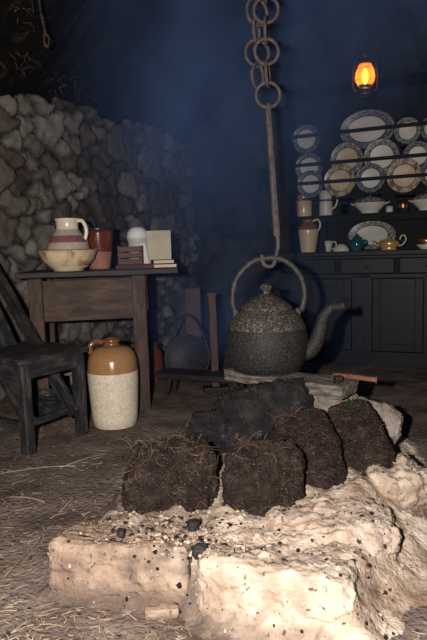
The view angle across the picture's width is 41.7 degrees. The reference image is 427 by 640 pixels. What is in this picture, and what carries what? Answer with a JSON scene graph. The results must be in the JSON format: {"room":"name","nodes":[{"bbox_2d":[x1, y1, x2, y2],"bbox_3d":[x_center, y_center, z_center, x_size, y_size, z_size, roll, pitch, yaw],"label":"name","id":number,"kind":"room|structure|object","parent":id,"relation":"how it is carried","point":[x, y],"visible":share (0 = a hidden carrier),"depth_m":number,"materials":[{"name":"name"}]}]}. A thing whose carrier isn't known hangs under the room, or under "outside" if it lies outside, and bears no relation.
{"room":"traditional dwelling","nodes":[
{"label":"traditional dwelling","id":0,"kind":"room"},
{"bbox_2d":[0,94,199,401],"bbox_3d":[-1.521,-0.465,3.478,0.540,1.950,4.600,3,8,31],"label":"wall","id":1,"kind":"structure","parent":0,"point":[59,158],"depth_m":4.09,"materials":[{"name":"stone"}]},
{"bbox_2d":[34,0,107,97],"bbox_3d":[-0.164,-2.286,2.872,2.292,1.850,0.106,3,8,30],"label":"roof beam","id":2,"kind":"structure","parent":1,"relation":"attached to","point":[95,6],"depth_m":3.37,"materials":[{"name":"wood"}]},
{"bbox_2d":[113,0,212,123],"bbox_3d":[0.220,-2.346,3.509,2.293,1.858,0.098,3,8,31],"label":"beam","id":3,"kind":"structure","parent":1,"relation":"attached to","point":[199,9],"depth_m":3.91,"materials":[{"name":"wood"}]},
{"bbox_2d":[169,0,285,136],"bbox_3d":[0.575,-2.444,4.093,2.295,1.855,0.113,3,8,31],"label":"beam","id":4,"kind":"structure","parent":1,"relation":"attached to","point":[236,53],"depth_m":4.48,"materials":[{"name":"wood"}]},
{"bbox_2d":[0,0,325,145],"bbox_3d":[-0.459,-2.339,2.803,2.750,2.634,4.900,3,8,31],"label":"roof","id":5,"kind":"structure","parent":0,"point":[125,39],"depth_m":3.87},
{"bbox_2d":[38,0,49,47],"bbox_3d":[-0.842,-1.523,2.737,0.064,0.375,0.037,1,8,22],"label":"rope loop","id":6,"kind":"object","parent":5,"relation":"hanging from","point":[39,2],"visible":1,"depth_m":2.74,"materials":[{"name":"brown fabric"}]},
{"bbox_2d":[0,2,97,101],"bbox_3d":[-0.886,-1.621,3.400,0.493,0.423,0.953,2,8,28],"label":"roof roots","id":7,"kind":"structure","parent":5,"relation":"attached to","point":[15,10],"depth_m":3.31},
{"bbox_3d":[1.029,-2.411,3.633,3.001,0.120,0.100,-2,7,0],"label":"trim","id":8,"kind":"structure","parent":5,"relation":"attached to","visible":0},
{"bbox_2d":[351,0,378,98],"bbox_3d":[1.001,-1.931,3.693,0.143,0.884,0.143,5,10,42],"label":"hurricane lantern","id":9,"kind":"object","parent":8,"relation":"hanging from","point":[365,73],"visible":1,"depth_m":3.69,"materials":[{"name":"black metal"}]},
{"bbox_2d":[0,345,426,639],"bbox_3d":[0.013,0.572,2.683,6.392,0.026,7.582,-2,7,0],"label":"floor","id":10,"kind":"structure","parent":0,"point":[404,388],"depth_m":2.25,"materials":[{"name":"brown soil"}]},
{"bbox_2d":[0,268,87,455],"bbox_3d":[-1.052,0.087,2.822,0.770,0.995,0.440,3,9,34],"label":"wooden chair","id":11,"kind":"object","parent":10,"relation":"on","point":[21,363],"visible":1,"depth_m":2.71,"materials":[{"name":"brown wood"}]},
{"bbox_2d":[34,388,59,422],"bbox_3d":[-0.902,0.457,3.054,0.144,0.189,0.144,-2,7,0],"label":"pot","id":12,"kind":"object","parent":10,"relation":"on","point":[40,410],"visible":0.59,"depth_m":3.00,"materials":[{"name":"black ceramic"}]},
{"bbox_2d":[52,385,73,417],"bbox_3d":[-0.828,0.458,3.148,0.130,0.162,0.120,-2,7,-6],"label":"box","id":13,"kind":"object","parent":10,"relation":"on","point":[70,387],"visible":0.15,"depth_m":3.10,"materials":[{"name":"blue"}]},
{"bbox_2d":[50,363,88,401],"bbox_3d":[-0.928,0.390,3.374,0.344,0.255,0.165,-3,7,-9],"label":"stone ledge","id":14,"kind":"object","parent":10,"relation":"on","point":[68,372],"visible":0.11,"depth_m":3.35,"materials":[{"name":"grey stone"}]},
{"bbox_2d":[15,267,177,410],"bbox_3d":[-0.656,0.102,3.347,0.871,0.812,0.538,-3,7,-9],"label":"side table","id":15,"kind":"object","parent":10,"relation":"on","point":[111,293],"visible":0.85,"depth_m":3.09,"materials":[{"name":"brown wood"}]},
{"bbox_2d":[37,249,97,271],"bbox_3d":[-0.810,-0.335,3.130,0.332,0.119,0.332,-2,7,0],"label":"enamel bowl","id":16,"kind":"object","parent":15,"relation":"on","point":[56,259],"visible":0.96,"depth_m":3.02,"materials":[{"name":"beige ceramic"}]},
{"bbox_2d":[47,218,89,267],"bbox_3d":[-0.809,-0.427,3.118,0.240,0.269,0.240,-2,7,0],"label":"jug","id":17,"kind":"object","parent":16,"relation":"on","point":[67,234],"visible":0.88,"depth_m":3.05,"materials":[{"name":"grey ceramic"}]},
{"bbox_2d":[81,227,113,268],"bbox_3d":[-0.683,-0.427,3.340,0.192,0.242,0.192,-2,7,0],"label":"crock","id":18,"kind":"object","parent":15,"relation":"on","point":[100,238],"visible":0.75,"depth_m":3.27,"materials":[{"name":"red ceramic"}]},
{"bbox_2d":[116,263,153,269],"bbox_3d":[-0.449,-0.303,3.174,0.210,0.025,0.145,-3,7,-10],"label":"book","id":19,"kind":"object","parent":15,"relation":"on","point":[131,266],"visible":0.92,"depth_m":3.10,"materials":[{"name":"paper"}]},
{"bbox_2d":[117,245,142,264],"bbox_3d":[-0.474,-0.367,3.171,0.137,0.105,0.109,-3,7,-12],"label":"crate","id":20,"kind":"object","parent":19,"relation":"on","point":[135,248],"visible":0.98,"depth_m":3.12,"materials":[{"name":"red wood"}]},
{"bbox_2d":[127,227,147,258],"bbox_3d":[-0.450,-0.434,3.340,0.128,0.243,0.128,-2,7,0],"label":"jar","id":21,"kind":"object","parent":15,"relation":"on","point":[135,235],"visible":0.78,"depth_m":3.29,"materials":[{"name":"white ceramic"}]},
{"bbox_2d":[138,243,148,263],"bbox_3d":[-0.404,-0.375,3.261,0.067,0.147,0.006,-7,9,-35],"label":"card","id":22,"kind":"object","parent":15,"relation":"on","point":[144,249],"visible":0.51,"depth_m":3.26,"materials":[{"name":"white paper"}]},
{"bbox_2d":[146,230,171,262],"bbox_3d":[-0.326,-0.425,3.350,0.144,0.216,0.034,-2,7,-6],"label":"upright book","id":23,"kind":"object","parent":15,"relation":"on","point":[158,242],"visible":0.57,"depth_m":3.33,"materials":[{"name":"beige paper"}]},
{"bbox_2d":[154,263,176,267],"bbox_3d":[-0.279,-0.311,3.200,0.136,0.023,0.105,-2,7,-6],"label":"book","id":24,"kind":"object","parent":15,"relation":"on","point":[173,265],"visible":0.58,"depth_m":3.15,"materials":[{"name":"beige paper"}]},
{"bbox_2d":[151,259,173,263],"bbox_3d":[-0.291,-0.333,3.196,0.122,0.023,0.105,-3,7,-13],"label":"book","id":25,"kind":"object","parent":24,"relation":"on","point":[162,261],"visible":1,"depth_m":3.15,"materials":[{"name":"beige paper"}]},
{"bbox_2d":[87,337,137,429],"bbox_3d":[-0.528,0.319,2.951,0.264,0.466,0.264,-2,7,0],"label":"jar","id":26,"kind":"object","parent":10,"relation":"on","point":[112,367],"visible":0.99,"depth_m":2.85,"materials":[{"name":"beige ceramic"}]},
{"bbox_2d":[48,522,197,602],"bbox_3d":[-0.241,0.667,1.543,0.411,0.186,0.215,-1,7,9],"label":"stone block","id":27,"kind":"object","parent":10,"relation":"on","point":[93,563],"visible":0.72,"depth_m":1.46,"materials":[{"name":"beige stone"}]},
{"bbox_2d":[116,527,124,537],"bbox_3d":[-0.252,0.579,1.521,0.025,0.028,0.027,-2,7,0],"label":"lump","id":28,"kind":"object","parent":27,"relation":"on","point":[120,532],"visible":1,"depth_m":1.51,"materials":[{"name":"grey stone"}]},
{"bbox_2d":[151,342,162,381],"bbox_3d":[-0.433,0.295,3.945,0.156,0.262,0.156,-2,7,0],"label":"terracotta vase","id":29,"kind":"object","parent":10,"relation":"on","point":[157,358],"visible":0.49,"depth_m":3.89,"materials":[{"name":"red ceramic"}]},
{"bbox_2d":[144,602,178,620],"bbox_3d":[-0.129,0.724,1.392,0.087,0.031,0.040,-2,7,0],"label":"fragment","id":30,"kind":"object","parent":10,"relation":"on","point":[164,610],"visible":1,"depth_m":1.38,"materials":[{"name":"beige stone"}]},
{"bbox_2d":[164,313,209,381],"bbox_3d":[-0.181,0.190,3.885,0.336,0.464,0.142,1,7,17],"label":"pot","id":31,"kind":"object","parent":10,"relation":"on","point":[186,351],"visible":0.77,"depth_m":3.88,"materials":[{"name":"black metal"}]},
{"bbox_2d":[184,288,201,338],"bbox_3d":[-0.153,0.063,4.302,0.123,0.620,0.100,-2,7,0],"label":"board","id":32,"kind":"object","parent":10,"relation":"on","point":[192,295],"visible":0.59,"depth_m":4.29,"materials":[{"name":"brown wood"}]},
{"bbox_2d":[154,367,245,394],"bbox_3d":[-0.055,0.400,3.504,0.625,0.149,0.175,1,8,22],"label":"bench","id":33,"kind":"object","parent":10,"relation":"on","point":[172,376],"visible":0.65,"depth_m":3.49,"materials":[{"name":"brown wood"}]},
{"bbox_2d":[0,412,426,639],"bbox_3d":[-0.091,0.624,2.265,2.481,0.027,2.039,-2,7,0],"label":"litter","id":34,"kind":"object","parent":10,"relation":"on","point":[10,606],"visible":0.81,"depth_m":1.45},
{"bbox_2d":[202,292,229,394],"bbox_3d":[0.007,0.144,3.536,0.160,0.639,0.100,-3,7,-9],"label":"wooden post","id":35,"kind":"object","parent":10,"relation":"on","point":[215,387],"visible":0.94,"depth_m":3.52,"materials":[{"name":"red wood"}]},
{"bbox_2d":[33,419,426,639],"bbox_3d":[0.197,0.592,1.876,1.530,0.208,1.414,-2,7,0],"label":"heap","id":36,"kind":"object","parent":10,"relation":"on","point":[411,587],"visible":0.24,"depth_m":1.47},
{"bbox_2d":[116,431,223,513],"bbox_3d":[-0.127,0.501,1.750,0.354,0.279,0.233,-2,7,-5],"label":"turf sod","id":37,"kind":"object","parent":36,"relation":"on","point":[160,475],"visible":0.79,"depth_m":1.71,"materials":[{"name":"brown soil"}]},
{"bbox_2d":[187,518,199,530],"bbox_3d":[-0.057,0.574,1.564,0.033,0.038,0.036,4,9,41],"label":"lump","id":38,"kind":"object","parent":36,"relation":"on","point":[192,524],"visible":1,"depth_m":1.55,"materials":[{"name":"grey stone"}]},
{"bbox_2d":[192,542,207,559],"bbox_3d":[-0.035,0.592,1.437,0.042,0.044,0.039,-2,7,0],"label":"lump","id":39,"kind":"object","parent":36,"relation":"on","point":[198,548],"visible":0.73,"depth_m":1.43,"materials":[{"name":"grey stone"}]},
{"bbox_2d":[185,407,227,452],"bbox_3d":[0.020,0.444,2.166,0.259,0.239,0.201,-2,7,0],"label":"turf","id":40,"kind":"object","parent":36,"relation":"on","point":[210,423],"visible":0.27,"depth_m":2.10,"materials":[{"name":"black soil"}]},
{"bbox_2d":[47,455,424,639],"bbox_3d":[0.115,0.592,1.741,0.997,0.188,0.907,1,8,24],"label":"crumbs","id":41,"kind":"object","parent":36,"relation":"on","point":[368,570],"visible":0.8,"depth_m":1.51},
{"bbox_2d":[219,431,305,516],"bbox_3d":[0.157,0.489,1.734,0.267,0.273,0.249,-2,7,0],"label":"turf sod","id":42,"kind":"object","parent":36,"relation":"on","point":[258,476],"visible":0.8,"depth_m":1.68,"materials":[{"name":"brown soil"}]},
{"bbox_2d":[214,377,313,449],"bbox_3d":[0.210,0.382,2.164,0.396,0.327,0.251,-3,7,-7],"label":"turf","id":43,"kind":"object","parent":36,"relation":"on","point":[242,412],"visible":0.51,"depth_m":2.08,"materials":[{"name":"black soil"}]},
{"bbox_2d":[264,405,357,489],"bbox_3d":[0.319,0.448,1.911,0.243,0.275,0.368,-2,7,-4],"label":"turf sod","id":44,"kind":"object","parent":36,"relation":"on","point":[310,429],"visible":0.61,"depth_m":1.87,"materials":[{"name":"brown soil"}]},
{"bbox_2d":[196,538,357,635],"bbox_3d":[0.166,0.673,1.427,0.400,0.212,0.272,0,7,17],"label":"hearth stone","id":45,"kind":"object","parent":10,"relation":"on","point":[263,591],"visible":0.84,"depth_m":1.33,"materials":[{"name":"white stone"}]},
{"bbox_2d":[313,395,348,419],"bbox_3d":[0.430,0.431,2.217,0.230,0.328,0.148,-2,7,0],"label":"hearth stone","id":46,"kind":"object","parent":10,"relation":"on","point":[323,403],"visible":0.07,"depth_m":2.15,"materials":[{"name":"beige stone"}]},
{"bbox_2d":[224,367,358,399],"bbox_3d":[0.300,0.241,2.253,0.554,0.058,0.150,4,9,40],"label":"plank","id":47,"kind":"object","parent":46,"relation":"on","point":[321,385],"visible":0.62,"depth_m":2.12,"materials":[{"name":"grey wood"}]},
{"bbox_2d":[226,255,344,376],"bbox_3d":[0.288,-0.029,2.295,0.478,0.475,0.336,-2,7,0],"label":"kettle","id":48,"kind":"object","parent":47,"relation":"on","point":[266,337],"visible":1,"depth_m":2.20,"materials":[{"name":"metal"}]},
{"bbox_2d":[333,375,342,383],"bbox_3d":[0.463,0.225,2.081,0.030,0.035,0.025,-4,7,-16],"label":"peg","id":49,"kind":"object","parent":47,"relation":"on","point":[337,379],"visible":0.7,"depth_m":2.07,"materials":[{"name":"brown wood"}]},
{"bbox_2d":[332,373,377,383],"bbox_3d":[0.537,0.220,2.131,0.171,0.028,0.028,3,8,32],"label":"bar","id":50,"kind":"object","parent":47,"relation":"on","point":[345,376],"visible":0.88,"depth_m":2.12,"materials":[{"name":"brown wood"}]},
{"bbox_2d":[265,495,401,558],"bbox_3d":[0.338,0.626,1.607,0.384,0.195,0.277,-2,7,0],"label":"hearth stone","id":51,"kind":"object","parent":10,"relation":"on","point":[300,518],"visible":0.57,"depth_m":1.55,"materials":[{"name":"white stone"}]},
{"bbox_2d":[278,66,426,367],"bbox_3d":[1.348,-0.751,4.269,1.700,2.152,0.571,1,8,22],"label":"dresser","id":52,"kind":"object","parent":10,"relation":"on","point":[383,322],"visible":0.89,"depth_m":4.29,"materials":[{"name":"paint"}]},
{"bbox_2d":[296,195,311,216],"bbox_3d":[0.741,-0.933,4.589,0.132,0.174,0.132,-2,7,0],"label":"jar","id":53,"kind":"object","parent":52,"relation":"on","point":[303,207],"visible":0.73,"depth_m":4.54,"materials":[{"name":"beige ceramic"}]},
{"bbox_2d":[292,124,319,153],"bbox_3d":[0.749,-1.464,4.533,0.226,0.225,0.037,1,8,23],"label":"plate","id":54,"kind":"object","parent":52,"relation":"on","point":[308,144],"visible":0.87,"depth_m":4.53,"materials":[{"name":"white ceramic"}]},
{"bbox_2d":[295,153,322,176],"bbox_3d":[0.769,-1.230,4.508,0.223,0.223,0.037,1,8,23],"label":"plate","id":55,"kind":"object","parent":52,"relation":"on","point":[307,157],"visible":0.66,"depth_m":4.50,"materials":[{"name":"white ceramic"}]},
{"bbox_2d":[298,218,320,251],"bbox_3d":[0.748,-0.667,4.426,0.166,0.260,0.166,-3,7,-13],"label":"jug","id":56,"kind":"object","parent":52,"relation":"on","point":[308,231],"visible":0.94,"depth_m":4.37,"materials":[{"name":"ceramic"}]},
{"bbox_2d":[297,170,323,197],"bbox_3d":[0.776,-1.086,4.479,0.212,0.212,0.036,1,8,23],"label":"plate","id":57,"kind":"object","parent":52,"relation":"on","point":[309,191],"visible":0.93,"depth_m":4.48,"materials":[{"name":"white ceramic"}]},
{"bbox_2d":[319,190,337,215],"bbox_3d":[0.926,-0.939,4.500,0.155,0.196,0.110,1,8,22],"label":"jug","id":58,"kind":"object","parent":52,"relation":"on","point":[326,207],"visible":0.76,"depth_m":4.47,"materials":[{"name":"white ceramic"}]},
{"bbox_2d":[325,241,336,250],"bbox_3d":[0.938,-0.593,4.499,0.107,0.085,0.072,1,8,22],"label":"cup","id":59,"kind":"object","parent":52,"relation":"on","point":[328,244],"visible":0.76,"depth_m":4.48,"materials":[{"name":"white ceramic"}]},
{"bbox_2d":[324,164,355,196],"bbox_3d":[0.991,-1.091,4.387,0.248,0.248,0.038,1,8,23],"label":"plate","id":60,"kind":"object","parent":52,"relation":"on","point":[339,171],"visible":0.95,"depth_m":4.39,"materials":[{"name":"beige ceramic"}]},
{"bbox_2d":[333,244,349,250],"bbox_3d":[0.988,-0.560,4.330,0.128,0.058,0.096,1,8,22],"label":"shell dish","id":61,"kind":"object","parent":52,"relation":"on","point":[340,247],"visible":0.96,"depth_m":4.30,"materials":[{"name":"white ceramic"}]},
{"bbox_2d":[330,142,363,172],"bbox_3d":[1.046,-1.260,4.388,0.258,0.257,0.039,1,8,23],"label":"plate","id":62,"kind":"object","parent":52,"relation":"on","point":[345,150],"visible":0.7,"depth_m":4.38,"materials":[{"name":"beige ceramic"}]},
{"bbox_2d":[278,249,426,256],"bbox_3d":[1.357,-0.521,4.302,1.662,0.038,0.522,1,8,22],"label":"countertop","id":63,"kind":"structure","parent":52,"relation":"on","point":[399,251],"depth_m":4.16,"materials":[{"name":"paint"}]},
{"bbox_2d":[348,234,366,250],"bbox_3d":[1.099,-0.595,4.290,0.146,0.130,0.104,1,7,17],"label":"teapot","id":64,"kind":"object","parent":52,"relation":"on","point":[356,244],"visible":1,"depth_m":4.26,"materials":[{"name":"ceramic"}]},
{"bbox_2d":[350,238,363,250],"bbox_3d":[1.099,-0.579,4.292,0.104,0.098,0.104,-7,9,-38],"label":"pot","id":65,"kind":"object","parent":64,"relation":"attached to","point":[356,244],"depth_m":4.26,"materials":[{"name":"teal ceramic"}]},
{"bbox_2d":[290,210,426,224],"bbox_3d":[1.398,-0.809,4.387,1.570,0.060,0.262,1,8,22],"label":"shelf","id":66,"kind":"object","parent":52,"relation":"attached to","point":[410,216],"depth_m":4.41,"materials":[{"name":"black wood"}]},
{"bbox_2d":[339,109,394,147],"bbox_3d":[1.190,-1.481,4.345,0.425,0.288,0.041,1,8,23],"label":"serving platter","id":67,"kind":"object","parent":52,"relation":"on","point":[367,117],"visible":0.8,"depth_m":4.34,"materials":[{"name":"white ceramic"}]},
{"bbox_2d":[350,196,389,212],"bbox_3d":[1.233,-0.918,4.409,0.308,0.160,0.170,1,8,22],"label":"tureen","id":68,"kind":"object","parent":52,"relation":"on","point":[369,204],"visible":0.86,"depth_m":4.36,"materials":[{"name":"white ceramic"}]},
{"bbox_2d":[354,202,385,212],"bbox_3d":[1.232,-0.881,4.415,0.260,0.084,0.171,1,8,22],"label":"bowl","id":69,"kind":"object","parent":68,"relation":"attached to","point":[364,207],"depth_m":4.36,"materials":[{"name":"white ceramic"}]},
{"bbox_2d":[356,163,384,192],"bbox_3d":[1.205,-1.089,4.300,0.220,0.220,0.037,1,8,23],"label":"plate","id":70,"kind":"object","parent":52,"relation":"on","point":[371,169],"visible":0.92,"depth_m":4.30,"materials":[{"name":"white ceramic"}]},
{"bbox_2d":[348,221,395,249],"bbox_3d":[1.283,-0.689,4.539,0.381,0.234,0.048,1,8,21],"label":"serving platter","id":71,"kind":"object","parent":52,"relation":"on","point":[377,231],"visible":0.68,"depth_m":4.54,"materials":[{"name":"white ceramic"}]},
{"bbox_2d":[363,138,399,173],"bbox_3d":[1.286,-1.251,4.289,0.268,0.267,0.040,1,8,23],"label":"plate","id":72,"kind":"object","parent":52,"relation":"on","point":[382,146],"visible":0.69,"depth_m":4.28,"materials":[{"name":"white ceramic"}]},
{"bbox_2d":[372,234,406,249],"bbox_3d":[1.313,-0.579,4.182,0.251,0.114,0.109,1,8,22],"label":"teapot","id":73,"kind":"object","parent":52,"relation":"on","point":[385,244],"visible":0.96,"depth_m":4.15,"materials":[{"name":"gold metal"}]},
{"bbox_2d":[378,240,399,249],"bbox_3d":[1.310,-0.558,4.186,0.156,0.070,0.109,1,8,22],"label":"pot","id":74,"kind":"object","parent":73,"relation":"attached to","point":[384,244],"depth_m":4.15,"materials":[{"name":"gold metal"}]},
{"bbox_2d":[386,206,392,211],"bbox_3d":[1.353,-0.851,4.303,0.054,0.045,0.054,-2,7,0],"label":"egg cup","id":75,"kind":"object","parent":52,"relation":"on","point":[388,208],"visible":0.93,"depth_m":4.28,"materials":[{"name":"white ceramic"}]},
{"bbox_2d":[398,200,407,211],"bbox_3d":[1.446,-0.872,4.272,0.072,0.090,0.072,-2,7,0],"label":"copper canister","id":76,"kind":"object","parent":52,"relation":"on","point":[402,204],"visible":0.92,"depth_m":4.24,"materials":[{"name":"metal"}]},
{"bbox_2d":[386,158,421,192],"bbox_3d":[1.431,-1.084,4.205,0.254,0.253,0.039,1,8,23],"label":"plate","id":77,"kind":"object","parent":52,"relation":"on","point":[401,166],"visible":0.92,"depth_m":4.21,"materials":[{"name":"beige ceramic"}]},
{"bbox_2d":[394,117,420,143],"bbox_3d":[1.469,-1.433,4.240,0.196,0.195,0.035,1,8,23],"label":"plate","id":78,"kind":"object","parent":52,"relation":"on","point":[404,135],"visible":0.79,"depth_m":4.24,"materials":[{"name":"white ceramic"}]},
{"bbox_2d":[403,141,426,168],"bbox_3d":[1.528,-1.230,4.194,0.208,0.208,0.036,1,8,23],"label":"plate","id":79,"kind":"object","parent":52,"relation":"on","point":[417,146],"visible":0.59,"depth_m":4.19,"materials":[{"name":"white ceramic"}]},
{"bbox_2d":[408,193,426,209],"bbox_3d":[1.629,-0.910,4.247,0.293,0.160,0.162,1,8,22],"label":"tureen","id":80,"kind":"object","parent":52,"relation":"on","point":[420,201],"visible":0.87,"depth_m":4.22,"materials":[{"name":"white ceramic"}]},
{"bbox_2d":[411,199,426,209],"bbox_3d":[1.628,-0.872,4.252,0.247,0.084,0.162,1,8,22],"label":"bowl","id":81,"kind":"object","parent":80,"relation":"attached to","point":[421,204],"depth_m":4.22,"materials":[{"name":"white ceramic"}]},
{"bbox_2d":[417,244,426,248],"bbox_3d":[1.569,-0.540,4.125,0.150,0.035,0.150,1,8,22],"label":"dish","id":82,"kind":"object","parent":52,"relation":"on","point":[421,246],"visible":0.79,"depth_m":4.08,"materials":[{"name":"white ceramic"}]},
{"bbox_2d":[417,239,426,243],"bbox_3d":[1.567,-0.578,4.120,0.140,0.040,0.140,1,8,22],"label":"dish","id":83,"kind":"object","parent":82,"relation":"on","point":[421,241],"visible":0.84,"depth_m":4.09,"materials":[{"name":"brown ceramic"}]},
{"bbox_2d":[420,117,426,139],"bbox_3d":[1.635,-1.429,4.172,0.185,0.185,0.035,1,8,23],"label":"plate","id":84,"kind":"object","parent":52,"relation":"on","point":[423,133],"visible":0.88,"depth_m":4.20,"materials":[{"name":"white ceramic"}]},
{"bbox_2d":[421,164,426,185],"bbox_3d":[1.619,-1.075,4.131,0.181,0.181,0.034,1,8,23],"label":"plate","id":85,"kind":"object","parent":52,"relation":"on","point":[424,168],"visible":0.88,"depth_m":4.15,"materials":[{"name":"white ceramic"}]},
{"bbox_2d":[348,394,403,446],"bbox_3d":[0.583,0.444,2.212,0.311,0.324,0.211,2,8,28],"label":"hearth stone","id":86,"kind":"object","parent":10,"relation":"on","point":[388,414],"visible":0.2,"depth_m":2.14,"materials":[{"name":"beige stone"}]},
{"bbox_2d":[366,451,426,515],"bbox_3d":[0.601,0.560,1.922,0.237,0.219,0.292,-4,7,-17],"label":"hearth stone","id":87,"kind":"object","parent":10,"relation":"on","point":[409,491],"visible":0.51,"depth_m":1.80,"materials":[{"name":"white stone"}]},
{"bbox_2d":[325,398,396,475],"bbox_3d":[0.513,0.426,1.978,0.208,0.271,0.324,-3,7,-8],"label":"turf sod","id":88,"kind":"object","parent":87,"relation":"on","point":[365,442],"visible":0.69,"depth_m":1.94,"materials":[{"name":"brown soil"}]},
{"bbox_2d":[345,392,354,408],"bbox_3d":[0.489,0.291,2.024,0.040,0.069,0.022,-2,7,0],"label":"grass tuft","id":89,"kind":"object","parent":88,"relation":"on","point":[351,402],"visible":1,"depth_m":2.02,"materials":[{"name":"green plant"}]},
{"bbox_2d":[244,0,281,268],"bbox_3d":[0.196,-0.958,2.200,0.119,1.506,0.130,-8,9,-41],"label":"chain","id":90,"kind":"object","parent":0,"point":[255,21],"visible":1,"depth_m":2.19,"materials":[{"name":"brown metal"}]},
{"bbox_2d":[189,0,426,344],"bbox_3d":[1.342,-1.595,4.773,3.300,3.700,0.539,1,8,22],"label":"wall","id":91,"kind":"structure","parent":0,"point":[231,193],"depth_m":4.96,"materials":[{"name":"paint"}]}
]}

